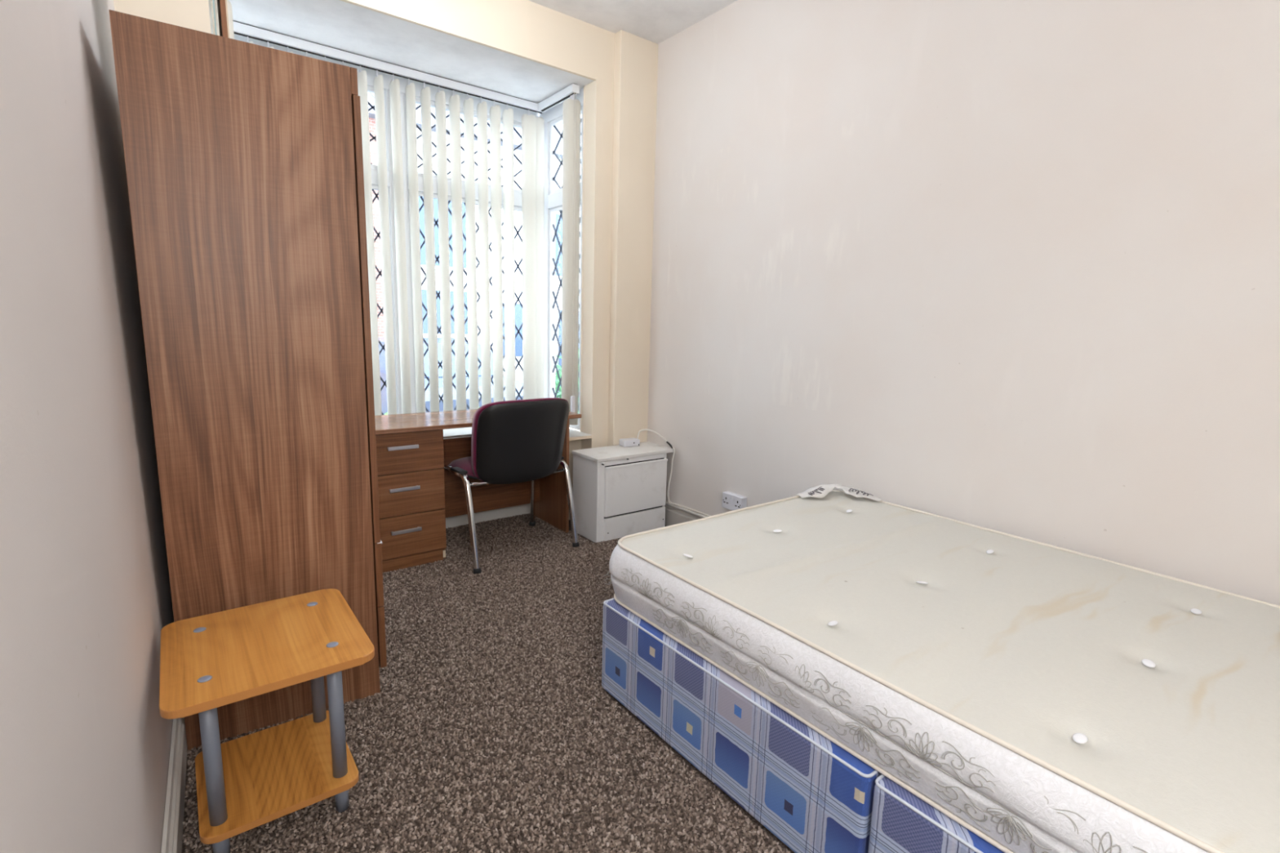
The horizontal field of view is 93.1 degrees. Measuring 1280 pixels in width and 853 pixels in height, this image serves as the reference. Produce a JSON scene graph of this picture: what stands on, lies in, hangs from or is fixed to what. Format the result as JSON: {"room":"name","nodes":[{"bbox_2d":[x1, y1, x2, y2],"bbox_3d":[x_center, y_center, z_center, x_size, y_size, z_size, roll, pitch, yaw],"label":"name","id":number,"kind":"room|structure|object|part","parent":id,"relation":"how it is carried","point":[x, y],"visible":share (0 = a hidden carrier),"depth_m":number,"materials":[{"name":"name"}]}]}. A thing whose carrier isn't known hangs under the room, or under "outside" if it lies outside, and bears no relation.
{"room":"bedroom","nodes":[
{"label":"bedroom","id":0,"kind":"room"},
{"bbox_2d":[0,0,173,852],"bbox_3d":[-0.906,-0.342,0.711,0.300,2.835,4.028,-5,11,-35],"label":"wall","id":1,"kind":"structure","parent":0,"point":[86,602],"depth_m":0.91,"materials":[{"name":"beige paint"}]},
{"bbox_2d":[160,717,187,852],"bbox_3d":[-0.810,0.988,1.026,0.022,0.115,3.804,-5,11,-35],"label":"baseboard","id":2,"kind":"structure","parent":1,"relation":"attached to","point":[172,833],"depth_m":1.46,"materials":[{"name":"white paint"}]},
{"bbox_2d":[113,0,614,448],"bbox_3d":[-1.019,-0.735,3.067,2.600,2.835,0.120,-6,12,-37],"label":"wall","id":3,"kind":"structure","parent":0,"point":[527,29],"depth_m":3.32,"materials":[{"name":"beige paint"}]},
{"bbox_2d":[538,87,583,430],"bbox_3d":[-0.486,-1.002,3.873,0.060,2.003,0.548,-6,12,-37],"label":"window","id":4,"kind":"structure","parent":3,"relation":"in","point":[553,117],"depth_m":3.90,"materials":[{"name":"white plastic"}]},
{"bbox_3d":[-0.618,-1.019,4.044,0.060,1.853,0.115,-6,12,-37],"label":"frame post","id":5,"kind":"part","parent":4,"relation":"part of","materials":[{"name":"white plastic"}]},
{"bbox_2d":[537,83,581,425],"bbox_3d":[-0.507,-1.003,3.755,0.084,1.965,0.422,-6,12,-37],"label":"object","id":6,"kind":"object","parent":4,"relation":"attached to","point":[571,109],"visible":0.91,"depth_m":3.60,"materials":[{"name":"white plastic"}]},
{"bbox_3d":[-0.390,-1.021,3.585,0.015,1.777,0.004,-6,12,-37],"label":"pull cord","id":7,"kind":"part","parent":6,"relation":"part of","materials":[{"name":"white plastic"}]},
{"bbox_3d":[-0.511,-0.044,4.031,0.060,0.060,0.548,-6,12,-37],"label":"frame sill","id":8,"kind":"part","parent":4,"relation":"part of","materials":[{"name":"white plastic"}]},
{"bbox_3d":[-0.329,-0.950,3.673,0.060,1.853,0.030,-6,12,-37],"label":"frame post","id":9,"kind":"part","parent":4,"relation":"part of","materials":[{"name":"white plastic"}]},
{"bbox_2d":[228,0,593,115],"bbox_3d":[-1.186,-1.977,3.211,1.965,0.100,0.870,-6,12,-37],"label":"ceiling","id":10,"kind":"structure","parent":0,"point":[340,24],"depth_m":3.00,"materials":[{"name":"white paint"}]},
{"bbox_2d":[208,0,234,39],"bbox_3d":[-1.840,-0.871,2.749,0.084,1.965,0.410,-6,12,-37],"label":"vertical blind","id":11,"kind":"object","parent":10,"relation":"hanging from","point":[228,3],"visible":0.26,"depth_m":2.48,"materials":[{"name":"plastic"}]},
{"bbox_2d":[182,513,794,852],"bbox_3d":[-0.186,0.964,1.988,3.050,0.120,4.750,-6,12,-37],"label":"floor","id":12,"kind":"structure","parent":0,"point":[492,726],"depth_m":1.78,"materials":[{"name":"carpet"}]},
{"bbox_2d":[108,9,386,750],"bbox_3d":[-1.253,-0.103,2.040,0.550,1.912,0.800,-5,11,-34],"label":"wardrobe","id":13,"kind":"object","parent":12,"relation":"on","point":[244,160],"visible":0.93,"depth_m":1.66,"materials":[{"name":"brown wood"}]},
{"bbox_2d":[210,0,217,35],"bbox_3d":[-1.317,-1.300,1.871,0.004,0.500,0.300,-5,11,-34],"label":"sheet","id":14,"kind":"object","parent":13,"relation":"on","point":[212,2],"visible":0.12,"depth_m":1.77,"materials":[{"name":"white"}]},
{"bbox_2d":[217,0,229,37],"bbox_3d":[-1.298,-1.312,1.883,0.017,0.520,0.340,-5,11,-34],"label":"wooden board","id":15,"kind":"object","parent":13,"relation":"on","point":[221,4],"visible":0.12,"depth_m":1.76,"materials":[{"name":"beige wood"}]},
{"bbox_3d":[-0.928,-0.312,1.980,0.018,1.322,0.397,-5,11,-34],"label":"door","id":16,"kind":"part","parent":13,"relation":"part of","materials":[{"name":"brown wood"}]},
{"bbox_3d":[-1.060,0.418,2.269,0.020,0.212,0.797,-5,11,-34],"label":"drawer","id":17,"kind":"part","parent":13,"relation":"part of","materials":[{"name":"brown wood"}]},
{"bbox_3d":[-1.065,0.630,2.304,0.020,0.210,0.797,-5,11,-34],"label":"drawer","id":18,"kind":"part","parent":13,"relation":"part of","materials":[{"name":"brown wood"}]},
{"bbox_2d":[159,588,374,852],"bbox_3d":[-0.918,0.733,1.516,0.405,0.446,0.444,-6,12,-37],"label":"side table","id":19,"kind":"object","parent":12,"relation":"on","point":[209,662],"visible":1,"depth_m":1.46,"materials":[{"name":"brown wood"}]},
{"bbox_3d":[-0.942,0.724,1.336,0.033,0.327,0.033,-6,12,-37],"label":"leg","id":20,"kind":"part","parent":19,"relation":"part of","materials":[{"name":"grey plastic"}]},
{"bbox_2d":[195,711,359,844],"bbox_3d":[-0.922,0.866,1.538,0.324,0.017,0.344,-6,12,-37],"label":"shelf","id":21,"kind":"object","parent":19,"relation":"attached to","point":[275,772],"depth_m":1.50,"materials":[{"name":"brown wood"}]},
{"bbox_3d":[-0.901,0.666,1.690,0.033,0.327,0.033,-6,12,-37],"label":"leg","id":22,"kind":"part","parent":19,"relation":"part of","materials":[{"name":"grey plastic"}]},
{"bbox_3d":[-0.743,0.704,1.487,0.033,0.327,0.033,-6,12,-37],"label":"leg","id":23,"kind":"part","parent":19,"relation":"part of","materials":[{"name":"grey plastic"}]},
{"bbox_2d":[374,408,581,573],"bbox_3d":[-0.969,0.295,3.361,1.230,0.710,0.490,-6,12,-37],"label":"desk","id":24,"kind":"object","parent":12,"relation":"on","point":[416,495],"visible":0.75,"depth_m":3.04,"materials":[{"name":"brown wood"}]},
{"bbox_3d":[-1.127,0.101,2.893,0.142,0.017,0.008,-6,12,-37],"label":"handle","id":25,"kind":"part","parent":24,"relation":"part of","materials":[{"name":"silver metal"}]},
{"bbox_3d":[-1.133,0.302,2.926,0.142,0.017,0.008,-6,12,-37],"label":"handle","id":26,"kind":"part","parent":24,"relation":"part of","materials":[{"name":"silver metal"}]},
{"bbox_3d":[-1.138,0.511,2.961,0.142,0.017,0.008,-6,12,-37],"label":"handle","id":27,"kind":"part","parent":24,"relation":"part of","materials":[{"name":"silver metal"}]},
{"bbox_3d":[-1.122,0.124,2.942,0.338,0.194,0.017,-6,12,-37],"label":"drawer","id":28,"kind":"part","parent":24,"relation":"part of","materials":[{"name":"brown wood"}]},
{"bbox_3d":[-1.127,0.326,2.975,0.338,0.207,0.017,-6,12,-37],"label":"drawer","id":29,"kind":"part","parent":24,"relation":"part of","materials":[{"name":"brown wood"}]},
{"bbox_3d":[-1.133,0.534,3.010,0.338,0.208,0.017,-6,12,-37],"label":"drawer","id":30,"kind":"part","parent":24,"relation":"part of","materials":[{"name":"brown wood"}]},
{"bbox_3d":[-0.913,0.275,3.566,0.719,0.455,0.018,-6,12,-37],"label":"modesty panel","id":31,"kind":"part","parent":24,"relation":"part of","materials":[{"name":"brown wood"}]},
{"bbox_3d":[-0.550,0.262,3.698,0.018,0.688,0.425,-6,12,-37],"label":"panel","id":32,"kind":"part","parent":24,"relation":"part of","materials":[{"name":"brown wood"}]},
{"bbox_2d":[443,397,579,573],"bbox_3d":[-0.714,0.249,3.273,0.632,0.844,0.526,-7,13,-41],"label":"office chair","id":33,"kind":"object","parent":12,"relation":"on","point":[513,441],"visible":0.96,"depth_m":3.05,"materials":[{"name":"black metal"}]},
{"bbox_3d":[-0.958,0.228,3.110,0.025,0.026,0.235,-7,12,-41],"label":"rail","id":34,"kind":"part","parent":33,"relation":"part of","materials":[{"name":"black metal"}]},
{"bbox_3d":[-0.751,0.192,3.307,0.504,0.053,0.410,-7,12,-41],"label":"seat","id":35,"kind":"part","parent":33,"relation":"part of","materials":[{"name":"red fabric"}]},
{"bbox_3d":[-0.838,0.476,2.997,0.035,0.476,0.171,-6,12,-38],"label":"leg","id":36,"kind":"part","parent":33,"relation":"part of","materials":[{"name":"silver metal"}]},
{"bbox_3d":[-0.642,0.270,3.193,0.580,0.026,0.018,-7,12,-41],"label":"cross rail","id":37,"kind":"part","parent":33,"relation":"part of","materials":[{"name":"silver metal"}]},
{"bbox_3d":[-0.592,0.070,3.122,0.539,0.437,0.170,-7,12,-41],"label":"backrest","id":38,"kind":"part","parent":33,"relation":"part of","materials":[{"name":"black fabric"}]},
{"bbox_3d":[-0.635,0.374,3.643,0.031,0.471,0.091,-5,11,-35],"label":"leg","id":39,"kind":"part","parent":33,"relation":"part of","materials":[{"name":"silver metal"}]},
{"bbox_3d":[-0.398,0.424,3.383,0.034,0.476,0.171,-8,13,-44],"label":"leg","id":40,"kind":"part","parent":33,"relation":"part of","materials":[{"name":"silver metal"}]},
{"bbox_2d":[572,441,673,542],"bbox_3d":[-0.098,0.380,3.654,0.563,0.492,0.278,-6,12,-37],"label":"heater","id":41,"kind":"object","parent":12,"relation":"on","point":[620,491],"visible":0.88,"depth_m":3.52,"materials":[{"name":"white paint"}]},
{"bbox_3d":[-0.314,0.411,3.502,0.016,0.470,0.262,-6,12,-37],"label":"panel","id":42,"kind":"part","parent":41,"relation":"part of","materials":[{"name":"white paint"}]},
{"bbox_3d":[-0.219,0.426,3.421,0.034,0.470,0.016,-6,12,-37],"label":"frame","id":43,"kind":"part","parent":41,"relation":"part of","materials":[{"name":"white paint"}]},
{"bbox_2d":[618,437,639,447],"bbox_3d":[-0.064,0.097,3.727,0.110,0.040,0.071,-4,11,-30],"label":"junction box","id":44,"kind":"object","parent":41,"relation":"on","point":[633,442],"visible":1,"depth_m":3.70,"materials":[{"name":"white plastic"}]},
{"bbox_3d":[-0.027,0.572,3.584,0.446,0.132,0.014,-6,12,-37],"label":"panel","id":45,"kind":"part","parent":41,"relation":"part of","materials":[{"name":"white paint"}]},
{"bbox_3d":[-0.028,0.190,3.526,0.433,0.028,0.016,-6,12,-37],"label":"frame","id":46,"kind":"part","parent":41,"relation":"part of","materials":[{"name":"white paint"}]},
{"bbox_3d":[-0.020,0.354,3.547,0.446,0.290,0.016,-6,12,-37],"label":"door","id":47,"kind":"part","parent":41,"relation":"part of","materials":[{"name":"white paint"}]},
{"bbox_2d":[601,598,881,852],"bbox_3d":[0.670,0.756,2.034,1.272,0.318,0.980,-6,12,-37],"label":"base","id":48,"kind":"object","parent":12,"relation":"on","point":[815,796],"visible":0.39,"depth_m":1.53,"materials":[{"name":"blue fabric"}]},
{"bbox_2d":[603,484,1279,852],"bbox_3d":[0.961,0.547,1.654,1.287,0.228,1.967,-6,12,-37],"label":"mattress","id":49,"kind":"object","parent":48,"relation":"on","point":[1039,697],"visible":1,"depth_m":1.37,"materials":[{"name":"beige fabric"}]},
{"bbox_2d":[808,486,824,495],"bbox_3d":[0.767,0.279,2.612,0.100,0.017,0.044,-6,12,-37],"label":"print","id":50,"kind":"object","parent":49,"relation":"on","point":[818,491],"depth_m":2.62,"materials":[{"name":"grey"}]},
{"bbox_2d":[848,488,873,496],"bbox_3d":[0.940,0.283,2.596,0.053,0.013,0.100,-6,12,-37],"label":"print","id":51,"kind":"object","parent":49,"relation":"on","point":[855,492],"depth_m":2.59,"materials":[{"name":"grey"}]},
{"bbox_2d":[867,773,1004,852],"bbox_3d":[1.270,0.899,1.264,1.272,0.318,0.977,-6,12,-37],"label":"base","id":52,"kind":"object","parent":12,"relation":"on","point":[901,822],"visible":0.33,"depth_m":1.18,"materials":[{"name":"blue fabric"}]},
{"bbox_2d":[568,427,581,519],"bbox_3d":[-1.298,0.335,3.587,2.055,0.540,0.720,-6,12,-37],"label":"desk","id":53,"kind":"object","parent":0,"point":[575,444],"depth_m":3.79,"materials":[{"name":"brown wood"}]},
{"bbox_2d":[234,34,536,414],"bbox_3d":[-1.396,-0.975,3.561,1.735,2.003,0.060,-6,12,-37],"label":"window","id":54,"kind":"structure","parent":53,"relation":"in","point":[518,113],"depth_m":3.56,"materials":[{"name":"white glass"}]},
{"bbox_2d":[232,20,544,415],"bbox_3d":[-1.310,-0.971,3.439,1.713,1.965,0.086,-6,12,-37],"label":"vertical blind","id":55,"kind":"object","parent":54,"relation":"attached to","point":[532,126],"visible":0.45,"depth_m":3.58,"materials":[{"name":"white fabric"}]},
{"bbox_2d":[445,503,529,528],"bbox_3d":[-0.946,0.526,3.759,0.850,0.125,0.014,-6,12,-37],"label":"baseboard","id":56,"kind":"structure","parent":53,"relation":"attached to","point":[456,521],"depth_m":3.77,"materials":[{"name":"white paint"}]},
{"bbox_2d":[442,426,591,440],"bbox_3d":[-1.217,0.076,3.447,1.755,0.022,0.760,-6,12,-37],"label":"board","id":57,"kind":"object","parent":53,"relation":"on","point":[460,432],"visible":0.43,"depth_m":3.65,"materials":[{"name":"white paint"}]},
{"bbox_2d":[580,86,584,431],"bbox_3d":[-1.048,-0.878,3.100,2.055,2.025,0.011,-6,12,-37],"label":"wall reveal","id":58,"kind":"structure","parent":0,"point":[584,86],"depth_m":3.62,"materials":[{"name":"beige paint"}]},
{"bbox_2d":[528,0,737,44],"bbox_3d":[0.108,-1.888,1.226,3.050,0.100,4.030,-6,12,-37],"label":"ceiling","id":59,"kind":"structure","parent":0,"point":[655,21],"depth_m":3.17,"materials":[{"name":"white paint"}]},
{"bbox_2d":[608,30,658,445],"bbox_3d":[-0.052,-0.814,3.696,0.275,2.835,0.070,-6,12,-37],"label":"wall","id":60,"kind":"structure","parent":0,"point":[636,57],"depth_m":3.60,"materials":[{"name":"beige paint"}]},
{"bbox_2d":[647,0,1279,605],"bbox_3d":[1.233,-0.557,2.349,0.120,2.835,4.030,-6,12,-37],"label":"wall","id":61,"kind":"structure","parent":0,"point":[1011,267],"depth_m":2.21,"materials":[{"name":"beige paint"}]},
{"bbox_2d":[664,500,707,525],"bbox_3d":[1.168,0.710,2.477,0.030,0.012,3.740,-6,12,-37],"label":"trim","id":62,"kind":"structure","parent":61,"relation":"attached to","point":[667,502],"depth_m":3.60,"materials":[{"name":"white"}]},
{"bbox_2d":[636,429,710,516],"bbox_3d":[0.856,0.414,2.834,0.115,0.431,2.661,-6,12,-40],"label":"cable","id":63,"kind":"object","parent":62,"relation":"on","point":[660,435],"visible":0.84,"depth_m":3.66,"materials":[{"name":"white plastic"}]},
{"bbox_2d":[721,491,746,511],"bbox_3d":[0.510,0.410,3.290,0.046,0.086,0.146,-6,12,-37],"label":"double socket","id":64,"kind":"object","parent":61,"relation":"attached to","point":[731,501],"visible":0.91,"depth_m":3.27,"materials":[{"name":"white plastic"}]},
{"label":"outside","id":65,"kind":"structure","parent":0,"visible":0},
{"bbox_3d":[-11.551,-3.590,31.298,60.000,0.200,56.050,-6,12,-37],"label":"ground","id":66,"kind":"structure","parent":65,"visible":0},
{"bbox_2d":[367,91,384,337],"bbox_3d":[-8.643,-4.428,12.942,4.600,7.600,6.600,-6,12,-37],"label":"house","id":67,"kind":"structure","parent":66,"relation":"on","point":[371,100],"depth_m":11.92,"materials":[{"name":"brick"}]},
{"bbox_2d":[378,337,523,414],"bbox_3d":[-3.536,-0.736,10.273,1.720,1.446,4.250,-6,12,-37],"label":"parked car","id":68,"kind":"object","parent":66,"relation":"on","point":[519,384],"visible":0.06,"depth_m":9.43,"materials":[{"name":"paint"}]},
{"bbox_2d":[369,92,581,392],"bbox_3d":[-4.897,-4.801,15.790,4.800,7.600,6.600,-6,12,-37],"label":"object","id":69,"kind":"structure","parent":66,"relation":"on","point":[517,140],"depth_m":13.29,"materials":[{"name":"white"}]},
{"bbox_3d":[-4.326,-4.033,12.463,0.570,1.400,0.012,-6,12,-37],"label":"pane","id":70,"kind":"part","parent":69,"relation":"part of","materials":[{"name":"blue glass"}]},
{"bbox_3d":[-4.448,-2.397,12.672,0.570,0.900,0.012,-6,12,-37],"label":"pane","id":71,"kind":"part","parent":69,"relation":"part of","materials":[{"name":"blue glass"}]},
{"bbox_3d":[-3.826,-4.083,12.843,0.570,1.400,0.012,-6,12,-37],"label":"pane","id":72,"kind":"part","parent":69,"relation":"part of","materials":[{"name":"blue glass"}]},
{"bbox_3d":[-3.948,-2.447,13.052,0.570,0.900,0.012,-6,12,-37],"label":"pane","id":73,"kind":"part","parent":69,"relation":"part of","materials":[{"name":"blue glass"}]},
{"bbox_3d":[-2.989,-2.199,13.845,0.670,1.200,0.012,-6,12,-37],"label":"pane","id":74,"kind":"part","parent":69,"relation":"part of","materials":[{"name":"blue glass"}]},
{"bbox_3d":[-1.842,-4.280,14.351,0.570,1.400,0.012,-6,12,-37],"label":"pane","id":75,"kind":"part","parent":69,"relation":"part of","materials":[{"name":"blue glass"}]},
{"bbox_3d":[-1.663,-1.790,14.956,0.750,2.100,0.070,-6,12,-37],"label":"door","id":76,"kind":"part","parent":69,"relation":"part of","materials":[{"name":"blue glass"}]},
{"bbox_2d":[555,347,579,413],"bbox_3d":[-0.574,-0.249,7.186,1.151,1.664,1.033,-6,12,-37],"label":"shrub","id":77,"kind":"object","parent":66,"relation":"on","point":[557,382],"visible":0.02,"depth_m":7.00,"materials":[{"name":"green plant"}]},
{"bbox_2d":[556,123,581,146],"bbox_3d":[-0.993,-5.191,18.758,5.000,7.600,6.600,-6,12,-37],"label":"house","id":78,"kind":"structure","parent":66,"relation":"on","point":[560,126],"depth_m":15.86,"materials":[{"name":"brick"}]}
]}

